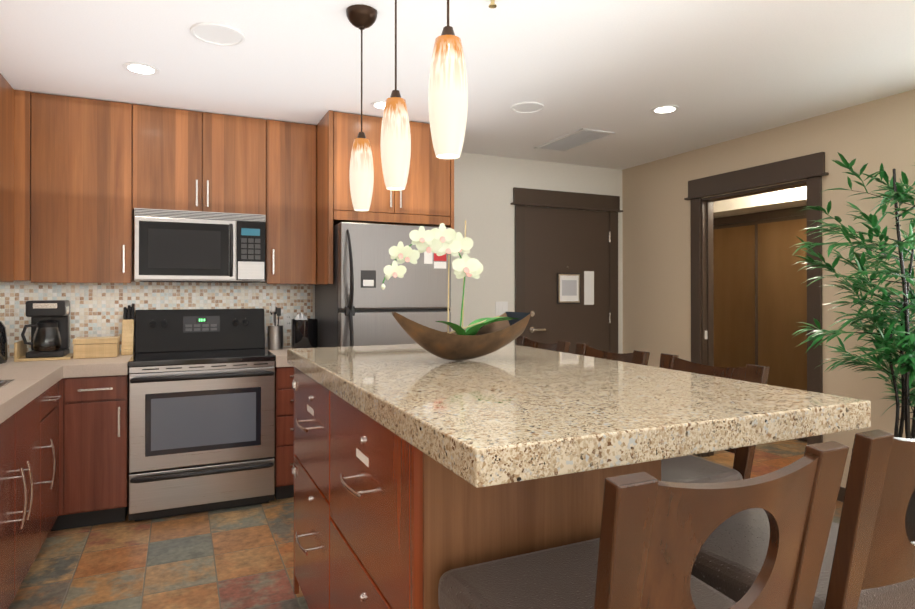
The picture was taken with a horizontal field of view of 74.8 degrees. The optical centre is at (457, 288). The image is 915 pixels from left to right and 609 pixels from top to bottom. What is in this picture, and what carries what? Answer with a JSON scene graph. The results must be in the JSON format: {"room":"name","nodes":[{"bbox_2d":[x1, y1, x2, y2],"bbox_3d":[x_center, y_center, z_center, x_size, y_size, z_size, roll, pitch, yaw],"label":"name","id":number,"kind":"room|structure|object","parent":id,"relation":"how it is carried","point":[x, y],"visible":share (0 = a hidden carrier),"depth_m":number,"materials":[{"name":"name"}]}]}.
{"room":"kitchen","nodes":[
{"label":"kitchen","id":0,"kind":"room"},
{"bbox_2d":[135,152,622,353],"bbox_3d":[-0.740,0.108,4.706,5.290,2.500,0.120,0,0,-25],"label":"wall","id":1,"kind":"structure","parent":0,"point":[484,186],"depth_m":5.14,"materials":[{"name":"white paint"}]},
{"bbox_2d":[32,92,135,282],"bbox_3d":[-2.312,-0.596,3.732,0.516,1.099,0.328,0,0,-25],"label":"upper cabinet","id":2,"kind":"object","parent":1,"relation":"attached to","point":[81,179],"depth_m":3.58,"materials":[{"name":"brown wood"}]},
{"bbox_2d":[136,105,267,216],"bbox_3d":[-1.716,-0.817,4.009,0.794,0.654,0.328,0,0,-25],"label":"upper cabinet","id":3,"kind":"object","parent":1,"relation":"attached to","point":[186,160],"depth_m":3.85,"materials":[{"name":"brown wood"}]},
{"bbox_2d":[134,208,265,282],"bbox_3d":[-1.685,-0.266,3.940,0.766,0.444,0.474,0,0,-25],"label":"over-the-range microwave","id":4,"kind":"object","parent":3,"relation":"attached to","point":[191,246],"visible":1,"depth_m":3.76,"materials":[{"name":"silver metal"}]},
{"bbox_2d":[495,302,507,315],"bbox_3d":[0.381,0.171,5.153,0.120,0.120,0.009,0,0,-25],"label":"switch plate","id":5,"kind":"object","parent":1,"relation":"attached to","point":[501,308],"visible":0.77,"depth_m":5.15,"materials":[{"name":"white plastic"}]},
{"bbox_2d":[511,187,622,353],"bbox_3d":[1.018,0.242,5.420,1.200,2.240,0.060,0,0,-25],"label":"door","id":6,"kind":"structure","parent":1,"relation":"attached to","point":[566,273],"depth_m":5.43,"materials":[{"name":"dark painted wood"},{"name":"metal"}]},
{"bbox_2d":[8,439,842,608],"bbox_3d":[1.105,1.377,2.479,6.770,0.060,7.220,0,0,-25],"label":"floor","id":7,"kind":"structure","parent":0,"point":[241,557],"depth_m":2.96,"materials":[{"name":"tile"}]},
{"bbox_2d":[0,395,43,608],"bbox_3d":[-2.049,0.916,2.262,0.618,0.859,0.960,0,0,-25],"label":"base cabinet","id":8,"kind":"object","parent":7,"relation":"on","point":[21,438],"depth_m":2.45,"materials":[{"name":"brown wood"}]},
{"bbox_2d":[44,375,63,541],"bbox_3d":[-2.354,0.919,2.937,0.633,0.859,0.521,0,0,-25],"label":"base cabinet","id":9,"kind":"object","parent":7,"relation":"on","point":[54,395],"depth_m":3.12,"materials":[{"name":"brown wood"}]},
{"bbox_2d":[68,371,128,528],"bbox_3d":[-2.175,0.923,3.627,0.343,0.859,0.618,0,0,-25],"label":"base cabinet","id":10,"kind":"object","parent":7,"relation":"on","point":[98,409],"depth_m":3.37,"materials":[{"name":"brown wood"}]},
{"bbox_2d":[0,363,63,422],"bbox_3d":[-1.948,0.450,2.063,0.633,0.071,2.383,0,0,-25],"label":"countertop","id":11,"kind":"structure","parent":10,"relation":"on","point":[18,385],"depth_m":2.68,"materials":[{"name":"beige stone"}]},
{"bbox_2d":[0,353,133,378],"bbox_3d":[-2.442,0.457,3.498,0.944,0.071,0.633,0,0,-25],"label":"countertop","id":12,"kind":"structure","parent":10,"relation":"on","point":[85,368],"depth_m":3.37,"materials":[{"name":"beige stone"}]},
{"bbox_2d":[0,321,7,363],"bbox_3d":[-2.635,0.298,3.348,0.180,0.245,0.272,0,0,-25],"label":"coffee machine","id":13,"kind":"object","parent":12,"relation":"on","point":[3,348],"visible":1,"depth_m":3.37,"materials":[{"name":"black plastic"}]},
{"bbox_2d":[14,339,72,361],"bbox_3d":[-2.483,0.367,3.620,0.275,0.110,0.260,0,0,-25],"label":"bamboo tray","id":14,"kind":"object","parent":12,"relation":"on","point":[20,349],"visible":0.75,"depth_m":3.52,"materials":[{"name":"beige wood"}]},
{"bbox_2d":[21,300,69,357],"bbox_3d":[-2.485,0.239,3.615,0.224,0.335,0.214,0,0,-25],"label":"coffee maker","id":15,"kind":"object","parent":14,"relation":"on","point":[49,325],"visible":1,"depth_m":3.55,"materials":[{"name":"black plastic"}]},
{"bbox_2d":[73,336,119,358],"bbox_3d":[-2.239,0.363,3.717,0.236,0.118,0.176,0,0,-25],"label":"box","id":16,"kind":"object","parent":12,"relation":"on","point":[96,347],"visible":1,"depth_m":3.65,"materials":[{"name":"beige wood"}]},
{"bbox_2d":[121,303,134,354],"bbox_3d":[-2.147,0.260,3.902,0.066,0.326,0.207,0,0,-25],"label":"knife block","id":17,"kind":"object","parent":12,"relation":"on","point":[128,332],"visible":0.98,"depth_m":3.87,"materials":[{"name":"brown wood"}]},
{"bbox_2d":[128,308,275,521],"bbox_3d":[-1.625,0.746,3.829,0.814,1.215,0.679,0,0,-25],"label":"stove","id":18,"kind":"object","parent":7,"relation":"on","point":[201,410],"visible":1,"depth_m":3.61,"materials":[{"name":"grey metal"}]},
{"bbox_2d":[274,363,293,499],"bbox_3d":[-1.113,0.925,4.119,0.349,0.859,0.618,0,0,-25],"label":"base cabinet","id":19,"kind":"object","parent":7,"relation":"on","point":[284,376],"depth_m":3.79,"materials":[{"name":"brown wood"}]},
{"bbox_2d":[265,347,292,366],"bbox_3d":[-1.112,0.460,4.114,0.352,0.071,0.633,0,0,-25],"label":"countertop","id":20,"kind":"structure","parent":19,"relation":"on","point":[281,355],"depth_m":3.78,"materials":[{"name":"beige stone"}]},
{"bbox_2d":[268,301,282,349],"bbox_3d":[-1.278,0.255,4.202,0.104,0.339,0.104,0,0,-25],"label":"utensil crock","id":21,"kind":"object","parent":20,"relation":"on","point":[275,336],"visible":1,"depth_m":4.16,"materials":[{"name":"silver metal"}]},
{"bbox_2d":[291,313,317,348],"bbox_3d":[-1.080,0.296,4.227,0.180,0.258,0.224,0,0,-25],"label":"canister","id":22,"kind":"object","parent":20,"relation":"on","point":[304,331],"visible":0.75,"depth_m":4.14,"materials":[{"name":"black"}]},
{"bbox_2d":[315,222,450,347],"bbox_3d":[-0.527,0.471,4.185,0.756,1.770,0.881,0,0,-25],"label":"fridge","id":23,"kind":"object","parent":7,"relation":"on","point":[356,304],"visible":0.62,"depth_m":3.85,"materials":[{"name":"grey metal"}]},
{"bbox_2d":[287,360,660,608],"bbox_3d":[-0.110,0.837,2.078,0.738,1.016,1.494,0,0,-25],"label":"kitchen island","id":24,"kind":"object","parent":7,"relation":"on","point":[418,471],"depth_m":1.46,"materials":[{"name":"wood"}]},
{"bbox_2d":[287,344,870,491],"bbox_3d":[0.103,0.302,2.031,1.030,0.075,1.880,0,0,-25],"label":"island countertop","id":25,"kind":"structure","parent":24,"relation":"on","point":[506,416],"depth_m":1.34,"materials":[{"name":"beige stone"}]},
{"bbox_2d":[381,220,531,360],"bbox_3d":[-0.025,0.005,2.179,0.592,0.520,0.246,0,0,-25],"label":"centerpiece bowl","id":26,"kind":"object","parent":25,"relation":"on","point":[480,337],"visible":1,"depth_m":2.13,"materials":[{"name":"brown wood"}]},
{"bbox_2d":[516,336,569,352],"bbox_3d":[0.203,0.803,2.984,0.562,1.094,0.499,0,0,-25],"label":"bar stool","id":27,"kind":"object","parent":7,"relation":"on","point":[561,346],"visible":0.08,"depth_m":3.08,"materials":[{"name":"brown wood"}]},
{"bbox_2d":[575,343,649,365],"bbox_3d":[0.435,0.800,2.508,0.562,1.094,0.499,0,0,-25],"label":"bar stool","id":28,"kind":"object","parent":7,"relation":"on","point":[638,357],"visible":0.06,"depth_m":2.60,"materials":[{"name":"brown wood"}]},
{"bbox_2d":[438,441,848,608],"bbox_3d":[0.296,0.793,1.089,0.499,1.094,0.562,0,0,-25],"label":"bar stool","id":29,"kind":"object","parent":7,"relation":"on","point":[642,551],"visible":1,"depth_m":0.90,"materials":[{"name":"brown wood"}]},
{"bbox_2d":[659,353,769,482],"bbox_3d":[0.672,0.798,2.033,0.562,1.094,0.499,0,0,-25],"label":"bar stool","id":30,"kind":"object","parent":7,"relation":"on","point":[688,469],"visible":0.15,"depth_m":1.95,"materials":[{"name":"brown wood"}]},
{"bbox_2d":[691,429,914,608],"bbox_3d":[0.761,0.794,1.337,0.499,1.094,0.570,0,0,-25],"label":"bar stool","id":31,"kind":"object","parent":7,"relation":"on","point":[868,562],"visible":0.62,"depth_m":1.07,"materials":[{"name":"brown wood"}]},
{"bbox_2d":[789,152,914,541],"bbox_3d":[2.191,0.299,2.945,1.129,2.100,1.066,0,0,-25],"label":"potted plant","id":32,"kind":"object","parent":7,"relation":"on","point":[888,342],"visible":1,"depth_m":3.02,"materials":[{"name":"green plant"}]},
{"bbox_2d":[0,0,914,169],"bbox_3d":[1.105,-1.178,2.492,6.770,0.050,7.220,0,0,-25],"label":"ceiling","id":33,"kind":"structure","parent":0,"point":[717,71],"depth_m":3.03,"materials":[{"name":"white paint"}]},
{"bbox_2d":[123,62,158,74],"bbox_3d":[-1.650,-1.146,3.122,0.170,0.006,0.170,0,0,-25],"label":"recessed light","id":34,"kind":"object","parent":33,"relation":"in","point":[139,68],"visible":1,"depth_m":3.11,"materials":[{"name":"white plastic"}]},
{"bbox_2d":[190,22,244,45],"bbox_3d":[-1.081,-1.146,2.702,0.230,0.012,0.230,0,0,-25],"label":"ceiling speaker","id":35,"kind":"object","parent":33,"relation":"attached to","point":[218,34],"visible":1,"depth_m":2.70,"materials":[{"name":"white plastic"}]},
{"bbox_2d":[346,5,376,210],"bbox_3d":[-0.398,-0.738,2.487,0.130,0.826,0.130,0,0,-25],"label":"pendant light","id":36,"kind":"object","parent":33,"relation":"hanging from","point":[361,170],"visible":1,"depth_m":2.45,"materials":[{"name":"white glass"}]},
{"bbox_2d":[371,101,385,109],"bbox_3d":[-0.456,-1.143,3.731,0.170,0.006,0.170,0,0,-25],"label":"recessed light","id":37,"kind":"object","parent":33,"relation":"in","point":[380,105],"visible":0.52,"depth_m":3.71,"materials":[{"name":"white plastic"}]},
{"bbox_2d":[380,0,410,190],"bbox_3d":[-0.203,-0.741,1.972,0.130,0.826,0.130,0,0,-25],"label":"pendant light","id":38,"kind":"object","parent":33,"relation":"hanging from","point":[395,143],"visible":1,"depth_m":1.94,"materials":[{"name":"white glass"}]},
{"bbox_2d":[428,0,467,158],"bbox_3d":[-0.024,-0.743,1.501,0.130,0.826,0.130,0,0,-25],"label":"pendant light","id":39,"kind":"object","parent":33,"relation":"hanging from","point":[448,97],"visible":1,"depth_m":1.46,"materials":[{"name":"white glass"}]},
{"bbox_2d":[484,0,499,7],"bbox_3d":[0.140,-1.136,2.375,0.070,0.036,0.070,0,0,-25],"label":"sprinkler","id":40,"kind":"object","parent":33,"relation":"attached to","point":[492,4],"visible":1,"depth_m":2.37,"materials":[{"name":"gold metal"}]},
{"bbox_2d":[511,102,543,112],"bbox_3d":[0.441,-1.140,3.771,0.210,0.012,0.210,0,0,-25],"label":"ceiling speaker","id":41,"kind":"object","parent":33,"relation":"attached to","point":[527,107],"visible":0.98,"depth_m":3.77,"materials":[{"name":"white plastic"}]},
{"bbox_2d":[534,128,615,151],"bbox_3d":[0.890,-1.138,4.608,0.300,0.008,0.640,0,0,-25],"label":"ceiling vent","id":42,"kind":"object","parent":33,"relation":"in","point":[575,139],"visible":1,"depth_m":4.58,"materials":[{"name":"white plastic"}]},
{"bbox_2d":[651,105,678,113],"bbox_3d":[1.323,-1.143,3.817,0.170,0.006,0.170,0,0,-25],"label":"recessed light","id":43,"kind":"object","parent":33,"relation":"in","point":[664,109],"visible":0.96,"depth_m":3.81,"materials":[{"name":"white plastic"}]},
{"bbox_2d":[713,186,805,218],"bbox_3d":[2.927,0.112,5.463,0.560,2.500,3.150,0,0,-25],"label":"wall","id":44,"kind":"structure","parent":0,"point":[782,199],"depth_m":5.29,"materials":[{"name":"white paint"}]},
{"bbox_2d":[713,206,806,440],"bbox_3d":[2.906,0.317,5.755,0.070,2.095,2.080,0,0,-25],"label":"closet doors","id":45,"kind":"structure","parent":44,"relation":"in","point":[760,301],"depth_m":5.68,"materials":[{"name":"brown wood"}]},
{"bbox_2d":[622,89,914,487],"bbox_3d":[2.964,0.099,2.862,0.120,2.500,6.340,0,0,-25],"label":"wall","id":46,"kind":"structure","parent":0,"point":[656,206],"depth_m":4.00,"materials":[{"name":"beige paint"}]},
{"bbox_2d":[684,152,828,456],"bbox_3d":[2.204,0.232,4.449,0.165,2.250,1.190,0,0,-25],"label":"trim","id":47,"kind":"structure","parent":46,"relation":"attached to","point":[810,168],"depth_m":4.48,"materials":[{"name":"brown wood"}]},
{"bbox_2d":[837,486,845,501],"bbox_3d":[3.293,1.299,1.989,0.011,0.090,4.250,0,0,-25],"label":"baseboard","id":48,"kind":"structure","parent":46,"relation":"attached to","point":[841,494],"depth_m":3.80,"materials":[{"name":"brown wood"}]},
{"bbox_3d":[-1.727,0.087,0.688,0.120,2.500,6.340,0,0,-25],"label":"wall","id":49,"kind":"structure","parent":0,"visible":0},
{"bbox_2d":[0,73,31,282],"bbox_3d":[-2.573,-0.599,3.168,0.423,1.099,0.511,0,0,-25],"label":"upper cabinet","id":50,"kind":"object","parent":49,"relation":"attached to","point":[15,105],"depth_m":3.45,"materials":[{"name":"brown wood"}]},
{"bbox_2d":[0,281,312,356],"bbox_3d":[-2.030,0.190,4.037,2.085,0.469,0.005,0,0,-25],"label":"tile backsplash","id":51,"kind":"structure","parent":49,"relation":"attached to","point":[96,309],"depth_m":3.95,"materials":[{"name":"tile"}]},
{"bbox_2d":[284,313,292,328],"bbox_3d":[-1.241,0.239,4.395,0.070,0.115,0.007,0,0,-25],"label":"wall outlet","id":52,"kind":"object","parent":51,"relation":"attached to","point":[288,317],"visible":0.96,"depth_m":4.39,"materials":[{"name":"white plastic"}]},
{"bbox_2d":[260,120,319,284],"bbox_3d":[-1.202,-0.593,4.246,0.334,1.099,0.328,0,0,-25],"label":"upper cabinet","id":53,"kind":"object","parent":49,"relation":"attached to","point":[293,219],"depth_m":4.10,"materials":[{"name":"brown wood"}]},
{"bbox_2d":[320,110,453,232],"bbox_3d":[-0.557,-0.793,4.342,0.852,0.698,0.698,0,0,-25],"label":"upper cabinet","id":54,"kind":"object","parent":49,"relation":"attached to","point":[427,199],"depth_m":3.99,"materials":[{"name":"brown wood"}]}
]}

